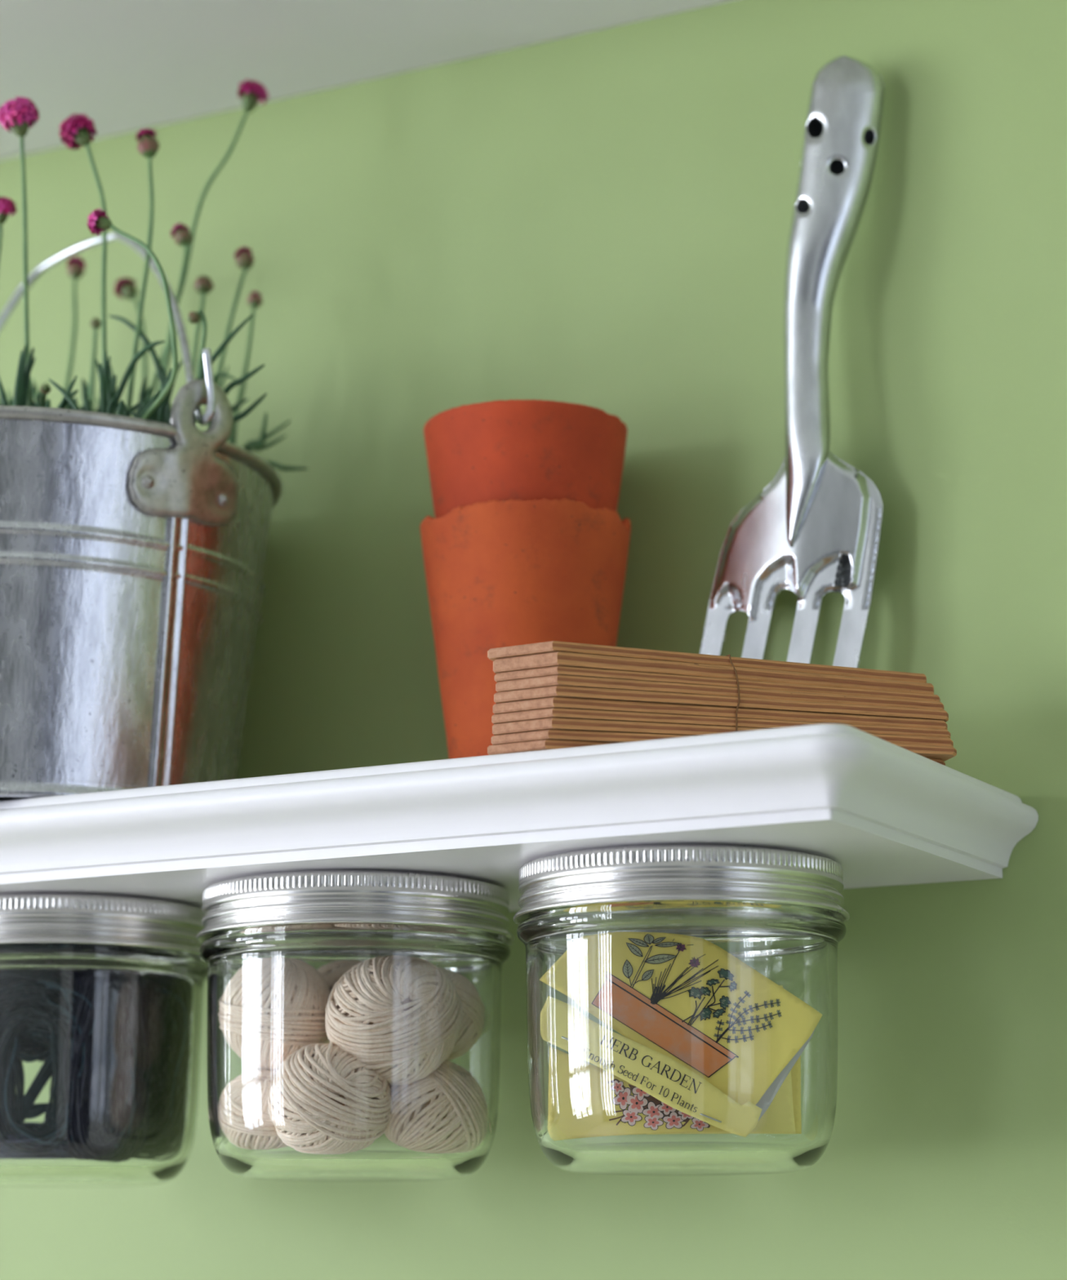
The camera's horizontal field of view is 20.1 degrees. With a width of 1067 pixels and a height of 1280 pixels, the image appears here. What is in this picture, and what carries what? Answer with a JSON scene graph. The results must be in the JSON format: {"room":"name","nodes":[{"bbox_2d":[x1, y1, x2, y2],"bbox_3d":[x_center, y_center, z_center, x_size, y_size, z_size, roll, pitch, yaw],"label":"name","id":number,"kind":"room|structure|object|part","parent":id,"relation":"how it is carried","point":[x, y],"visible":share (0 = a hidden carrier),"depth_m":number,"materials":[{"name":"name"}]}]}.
{"room":"storage area","nodes":[
{"label":"storage area","id":0,"kind":"room"},
{"bbox_2d":[0,0,1066,1279],"bbox_3d":[-0.161,0.340,1.100,4.600,2.450,0.100,-6,-14,28],"label":"wall","id":1,"kind":"structure","parent":0,"point":[601,219],"depth_m":1.01,"materials":[{"name":"green paint"}]},
{"bbox_2d":[0,0,732,159],"bbox_3d":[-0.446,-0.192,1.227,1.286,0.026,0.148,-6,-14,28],"label":"ceiling","id":2,"kind":"structure","parent":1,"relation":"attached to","point":[128,65],"depth_m":1.07,"materials":[{"name":"white paint"}]},
{"bbox_2d":[0,724,1038,911],"bbox_3d":[-0.446,0.111,1.162,1.286,0.026,0.148,-6,-14,28],"label":"wall shelf","id":3,"kind":"object","parent":1,"relation":"attached to","point":[887,813],"visible":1,"depth_m":0.87,"materials":[{"name":"white wood"}]},
{"bbox_2d":[0,892,207,1188],"bbox_3d":[-0.156,0.134,0.996,0.100,0.091,0.100,-8,-15,33],"label":"storage jar","id":4,"kind":"object","parent":3,"relation":"attached to","point":[101,995],"visible":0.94,"depth_m":0.96,"materials":[{"name":"clear glass"}]},
{"bbox_3d":[-0.156,0.098,1.003,0.100,0.017,0.100,-6,-14,28],"label":"lid","id":5,"kind":"part","parent":4,"relation":"part of","materials":[{"name":"silver metal"}]},
{"bbox_2d":[0,231,282,800],"bbox_3d":[-0.173,-0.045,1.030,0.179,0.222,0.174,-6,-14,28],"label":"bucket","id":6,"kind":"object","parent":3,"relation":"on","point":[133,550],"visible":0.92,"depth_m":0.96,"materials":[{"name":"metal"}]},
{"bbox_3d":[-0.160,-0.103,1.056,0.181,0.098,0.040,-11,-16,41],"label":"bail handle","id":7,"kind":"part","parent":6,"relation":"part of","materials":[{"name":"metal"}]},
{"bbox_3d":[-0.174,-0.035,1.028,0.165,0.021,0.165,-6,-14,28],"label":"potting soil","id":8,"kind":"object","parent":6,"relation":"in","visible":0},
{"bbox_2d":[0,79,308,471],"bbox_3d":[-0.153,-0.121,1.044,0.159,0.160,0.119,-6,-14,28],"label":"plant","id":9,"kind":"object","parent":8,"relation":"on","point":[20,114],"visible":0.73,"depth_m":1.01,"materials":[{"name":"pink plant"}]},
{"bbox_3d":[-0.174,-0.070,0.986,0.006,0.038,0.002,-6,-14,28],"label":"blade","id":10,"kind":"part","parent":9,"relation":"part of","materials":[{"name":"green plant"}]},
{"bbox_3d":[-0.188,-0.061,1.079,0.004,0.059,0.002,-6,-14,28],"label":"blade","id":11,"kind":"part","parent":9,"relation":"part of","materials":[{"name":"green plant"}]},
{"bbox_3d":[-0.186,-0.061,1.051,0.009,0.047,0.002,-6,-14,28],"label":"blade","id":12,"kind":"part","parent":9,"relation":"part of","materials":[{"name":"green plant"}]},
{"bbox_3d":[-0.169,-0.074,0.984,0.003,0.043,0.002,-6,-14,28],"label":"blade","id":13,"kind":"part","parent":9,"relation":"part of","materials":[{"name":"green plant"}]},
{"bbox_3d":[-0.168,-0.074,0.987,0.003,0.046,0.002,-6,-14,28],"label":"blade","id":14,"kind":"part","parent":9,"relation":"part of","materials":[{"name":"green plant"}]},
{"bbox_3d":[-0.167,-0.074,0.988,0.005,0.046,0.002,-6,-14,28],"label":"blade","id":15,"kind":"part","parent":9,"relation":"part of","materials":[{"name":"green plant"}]},
{"bbox_3d":[-0.174,-0.065,1.042,0.002,0.051,0.002,-6,-14,28],"label":"blade","id":16,"kind":"part","parent":9,"relation":"part of","materials":[{"name":"green plant"}]},
{"bbox_3d":[-0.168,-0.072,0.991,0.008,0.043,0.002,-6,-14,28],"label":"blade","id":17,"kind":"part","parent":9,"relation":"part of","materials":[{"name":"green plant"}]},
{"bbox_3d":[-0.176,-0.064,1.067,0.006,0.060,0.002,-6,-14,28],"label":"blade","id":18,"kind":"part","parent":9,"relation":"part of","materials":[{"name":"green plant"}]},
{"bbox_3d":[-0.162,-0.066,0.984,0.003,0.029,0.002,-6,-14,28],"label":"blade","id":19,"kind":"part","parent":9,"relation":"part of","materials":[{"name":"green plant"}]},
{"bbox_3d":[-0.172,-0.064,1.046,0.007,0.051,0.002,-6,-14,28],"label":"blade","id":20,"kind":"part","parent":9,"relation":"part of","materials":[{"name":"green plant"}]},
{"bbox_3d":[-0.159,-0.066,0.983,0.003,0.027,0.002,-6,-14,28],"label":"blade","id":21,"kind":"part","parent":9,"relation":"part of","materials":[{"name":"green plant"}]},
{"bbox_3d":[-0.151,-0.070,0.973,0.015,0.032,0.002,-6,-14,28],"label":"blade","id":22,"kind":"part","parent":9,"relation":"part of","materials":[{"name":"green plant"}]},
{"bbox_3d":[-0.152,-0.070,0.974,0.010,0.032,0.002,-6,-14,28],"label":"blade","id":23,"kind":"part","parent":9,"relation":"part of","materials":[{"name":"green plant"}]},
{"bbox_3d":[-0.152,-0.065,0.986,0.002,0.027,0.002,-6,-14,28],"label":"blade","id":24,"kind":"part","parent":9,"relation":"part of","materials":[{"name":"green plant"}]},
{"bbox_3d":[-0.152,-0.067,0.979,0.009,0.028,0.002,-6,-14,28],"label":"blade","id":25,"kind":"part","parent":9,"relation":"part of","materials":[{"name":"green plant"}]},
{"bbox_3d":[-0.152,-0.067,1.022,0.004,0.046,0.002,-6,-14,28],"label":"blade","id":26,"kind":"part","parent":9,"relation":"part of","materials":[{"name":"green plant"}]},
{"bbox_3d":[-0.144,-0.066,0.975,0.003,0.025,0.002,-6,-14,28],"label":"blade","id":27,"kind":"part","parent":9,"relation":"part of","materials":[{"name":"green plant"}]},
{"bbox_3d":[-0.156,-0.068,1.051,0.004,0.060,0.002,-6,-14,28],"label":"blade","id":28,"kind":"part","parent":9,"relation":"part of","materials":[{"name":"green plant"}]},
{"bbox_3d":[-0.157,-0.064,1.063,0.005,0.058,0.002,-6,-14,28],"label":"blade","id":29,"kind":"part","parent":9,"relation":"part of","materials":[{"name":"green plant"}]},
{"bbox_3d":[-0.143,-0.072,0.998,0.007,0.045,0.002,-6,-14,28],"label":"blade","id":30,"kind":"part","parent":9,"relation":"part of","materials":[{"name":"green plant"}]},
{"bbox_3d":[-0.139,-0.072,0.973,0.003,0.036,0.002,-6,-14,28],"label":"blade","id":31,"kind":"part","parent":9,"relation":"part of","materials":[{"name":"green plant"}]},
{"bbox_3d":[-0.139,-0.074,0.979,0.002,0.042,0.002,-6,-14,28],"label":"blade","id":32,"kind":"part","parent":9,"relation":"part of","materials":[{"name":"green plant"}]},
{"bbox_3d":[-0.139,-0.073,0.984,0.004,0.042,0.002,-6,-14,28],"label":"blade","id":33,"kind":"part","parent":9,"relation":"part of","materials":[{"name":"green plant"}]},
{"bbox_3d":[-0.137,-0.067,0.971,0.002,0.024,0.006,10,-16,-39],"label":"blade","id":34,"kind":"part","parent":9,"relation":"part of","materials":[{"name":"green plant"}]},
{"bbox_3d":[-0.139,-0.069,0.992,0.003,0.038,0.002,-6,-14,28],"label":"blade","id":35,"kind":"part","parent":9,"relation":"part of","materials":[{"name":"green plant"}]},
{"bbox_3d":[-0.142,-0.070,1.021,0.006,0.052,0.002,-6,-14,28],"label":"blade","id":36,"kind":"part","parent":9,"relation":"part of","materials":[{"name":"green plant"}]},
{"bbox_3d":[-0.135,-0.066,0.971,0.002,0.023,0.008,8,-15,-33],"label":"blade","id":37,"kind":"part","parent":9,"relation":"part of","materials":[{"name":"green plant"}]},
{"bbox_3d":[-0.132,-0.066,0.975,0.003,0.024,0.002,-6,-14,28],"label":"blade","id":38,"kind":"part","parent":9,"relation":"part of","materials":[{"name":"green plant"}]},
{"bbox_3d":[-0.133,-0.064,0.988,0.007,0.027,0.002,-6,-14,28],"label":"blade","id":39,"kind":"part","parent":9,"relation":"part of","materials":[{"name":"green plant"}]},
{"bbox_3d":[-0.129,-0.064,0.980,0.005,0.023,0.002,-6,-14,28],"label":"blade","id":40,"kind":"part","parent":9,"relation":"part of","materials":[{"name":"green plant"}]},
{"bbox_3d":[-0.130,-0.075,0.986,0.022,0.046,0.002,-6,-14,28],"label":"blade","id":41,"kind":"part","parent":9,"relation":"part of","materials":[{"name":"green plant"}]},
{"bbox_3d":[-0.132,-0.080,1.011,0.028,0.066,0.002,-6,-14,28],"label":"blade","id":42,"kind":"part","parent":9,"relation":"part of","materials":[{"name":"green plant"}]},
{"bbox_3d":[-0.133,-0.067,1.022,0.003,0.047,0.002,-6,-14,28],"label":"blade","id":43,"kind":"part","parent":9,"relation":"part of","materials":[{"name":"green plant"}]},
{"bbox_3d":[-0.130,-0.065,1.005,0.002,0.035,0.002,-6,-14,28],"label":"blade","id":44,"kind":"part","parent":9,"relation":"part of","materials":[{"name":"green plant"}]},
{"bbox_3d":[-0.133,-0.065,1.026,0.007,0.044,0.002,-6,-14,28],"label":"blade","id":45,"kind":"part","parent":9,"relation":"part of","materials":[{"name":"green plant"}]},
{"bbox_3d":[-0.130,-0.064,1.003,0.006,0.033,0.002,-6,-14,28],"label":"blade","id":46,"kind":"part","parent":9,"relation":"part of","materials":[{"name":"green plant"}]},
{"bbox_3d":[-0.126,-0.067,0.973,0.015,0.026,0.006,-6,-14,28],"label":"blade","id":47,"kind":"part","parent":9,"relation":"part of","materials":[{"name":"green plant"}]},
{"bbox_3d":[-0.128,-0.064,1.012,0.002,0.037,0.002,-6,-14,28],"label":"blade","id":48,"kind":"part","parent":9,"relation":"part of","materials":[{"name":"green plant"}]},
{"bbox_3d":[-0.128,-0.064,1.014,0.005,0.037,0.002,-6,-14,28],"label":"blade","id":49,"kind":"part","parent":9,"relation":"part of","materials":[{"name":"green plant"}]},
{"bbox_3d":[-0.131,-0.073,1.050,0.011,0.070,0.002,-6,-14,28],"label":"blade","id":50,"kind":"part","parent":9,"relation":"part of","materials":[{"name":"green plant"}]},
{"bbox_3d":[-0.123,-0.070,0.973,0.019,0.032,0.007,-6,-14,28],"label":"blade","id":51,"kind":"part","parent":9,"relation":"part of","materials":[{"name":"green plant"}]},
{"bbox_3d":[-0.121,-0.071,0.986,0.004,0.039,0.002,-6,-14,28],"label":"blade","id":52,"kind":"part","parent":9,"relation":"part of","materials":[{"name":"green plant"}]},
{"bbox_3d":[-0.130,-0.073,1.061,0.010,0.075,0.002,-6,-14,28],"label":"blade","id":53,"kind":"part","parent":9,"relation":"part of","materials":[{"name":"green plant"}]},
{"bbox_3d":[-0.121,-0.070,1.009,0.008,0.048,0.002,-6,-14,28],"label":"blade","id":54,"kind":"part","parent":9,"relation":"part of","materials":[{"name":"green plant"}]},
{"bbox_3d":[-0.114,-0.071,0.984,0.017,0.039,0.002,-10,-16,39],"label":"blade","id":55,"kind":"part","parent":9,"relation":"part of","materials":[{"name":"green plant"}]},
{"bbox_3d":[-0.110,-0.067,1.049,0.008,0.058,0.002,-6,-14,28],"label":"blade","id":56,"kind":"part","parent":9,"relation":"part of","materials":[{"name":"green plant"}]},
{"bbox_3d":[-0.106,-0.068,1.023,0.010,0.049,0.002,-6,-14,28],"label":"blade","id":57,"kind":"part","parent":9,"relation":"part of","materials":[{"name":"green plant"}]},
{"bbox_3d":[-0.103,-0.079,0.989,0.026,0.056,0.002,-6,-14,28],"label":"blade","id":58,"kind":"part","parent":9,"relation":"part of","materials":[{"name":"green plant"}]},
{"bbox_3d":[-0.100,-0.070,0.991,0.026,0.040,0.002,-6,-14,28],"label":"blade","id":59,"kind":"part","parent":9,"relation":"part of","materials":[{"name":"green plant"}]},
{"bbox_3d":[-0.105,-0.066,1.069,0.007,0.064,0.003,-2,-12,10],"label":"blade","id":60,"kind":"part","parent":9,"relation":"part of","materials":[{"name":"green plant"}]},
{"bbox_3d":[-0.103,-0.062,1.032,0.013,0.041,0.002,-6,-14,28],"label":"blade","id":61,"kind":"part","parent":9,"relation":"part of","materials":[{"name":"green plant"}]},
{"bbox_3d":[-0.098,-0.065,0.995,0.024,0.032,0.002,-6,-14,28],"label":"blade","id":62,"kind":"part","parent":9,"relation":"part of","materials":[{"name":"green plant"}]},
{"bbox_3d":[-0.097,-0.059,1.040,0.011,0.039,0.002,-6,-14,28],"label":"blade","id":63,"kind":"part","parent":9,"relation":"part of","materials":[{"name":"green plant"}]},
{"bbox_3d":[-0.094,-0.054,1.048,0.019,0.033,0.003,-6,-14,28],"label":"blade","id":64,"kind":"part","parent":9,"relation":"part of","materials":[{"name":"green plant"}]},
{"bbox_3d":[-0.095,-0.056,1.055,0.021,0.040,0.004,-5,-13,20],"label":"blade","id":65,"kind":"part","parent":9,"relation":"part of","materials":[{"name":"green plant"}]},
{"bbox_3d":[-0.090,-0.050,1.051,0.026,0.026,0.006,-3,-13,14],"label":"blade","id":66,"kind":"part","parent":9,"relation":"part of","materials":[{"name":"green plant"}]},
{"bbox_2d":[195,869,514,1182],"bbox_3d":[-0.056,0.123,0.943,0.100,0.091,0.100,-8,-15,33],"label":"storage jar","id":67,"kind":"object","parent":3,"relation":"attached to","point":[354,1015],"visible":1,"depth_m":0.91,"materials":[{"name":"clear glass"}]},
{"bbox_3d":[-0.056,0.087,0.951,0.100,0.017,0.100,-6,-14,28],"label":"lid","id":68,"kind":"part","parent":67,"relation":"part of","materials":[{"name":"silver metal"}]},
{"bbox_2d":[419,497,631,759],"bbox_3d":[-0.003,0.008,0.980,0.069,0.097,0.070,-6,-14,28],"label":"terracotta pot","id":69,"kind":"object","parent":3,"relation":"on","point":[510,572],"visible":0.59,"depth_m":0.96,"materials":[{"name":"orange ceramic"}]},
{"bbox_2d":[423,399,627,518],"bbox_3d":[-0.003,-0.050,0.993,0.068,0.041,0.068,-6,-14,28],"label":"terracotta pot","id":70,"kind":"object","parent":69,"relation":"in","point":[504,450],"visible":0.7,"depth_m":0.97,"materials":[{"name":"orange ceramic"}]},
{"bbox_2d":[513,844,849,1176],"bbox_3d":[0.044,0.112,0.890,0.100,0.091,0.100,-5,-13,22],"label":"storage jar","id":71,"kind":"object","parent":3,"relation":"attached to","point":[682,999],"visible":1,"depth_m":0.85,"materials":[{"name":"clear glass"}]},
{"bbox_3d":[0.044,0.075,0.898,0.100,0.017,0.100,-6,-14,28],"label":"lid","id":72,"kind":"part","parent":71,"relation":"part of","materials":[{"name":"silver metal"}]},
{"bbox_2d":[487,640,956,765],"bbox_3d":[0.052,0.023,0.891,0.140,0.032,0.049,3,-13,-15],"label":"bundle","id":73,"kind":"object","parent":3,"relation":"on","point":[553,695],"visible":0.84,"depth_m":0.87,"materials":[{"name":"brown wood"}]},
{"bbox_2d":[699,56,884,667],"bbox_3d":[0.080,-0.071,0.976,0.072,0.250,0.020,-4,-13,19],"label":"fork","id":74,"kind":"object","parent":3,"relation":"on","point":[814,532],"visible":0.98,"depth_m":0.97,"materials":[{"name":"metal"}]},
{"bbox_3d":[0.099,-0.112,0.979,0.035,0.169,0.015,1,-12,-5],"label":"handle","id":75,"kind":"part","parent":74,"relation":"part of","materials":[{"name":"metal"}]}
]}

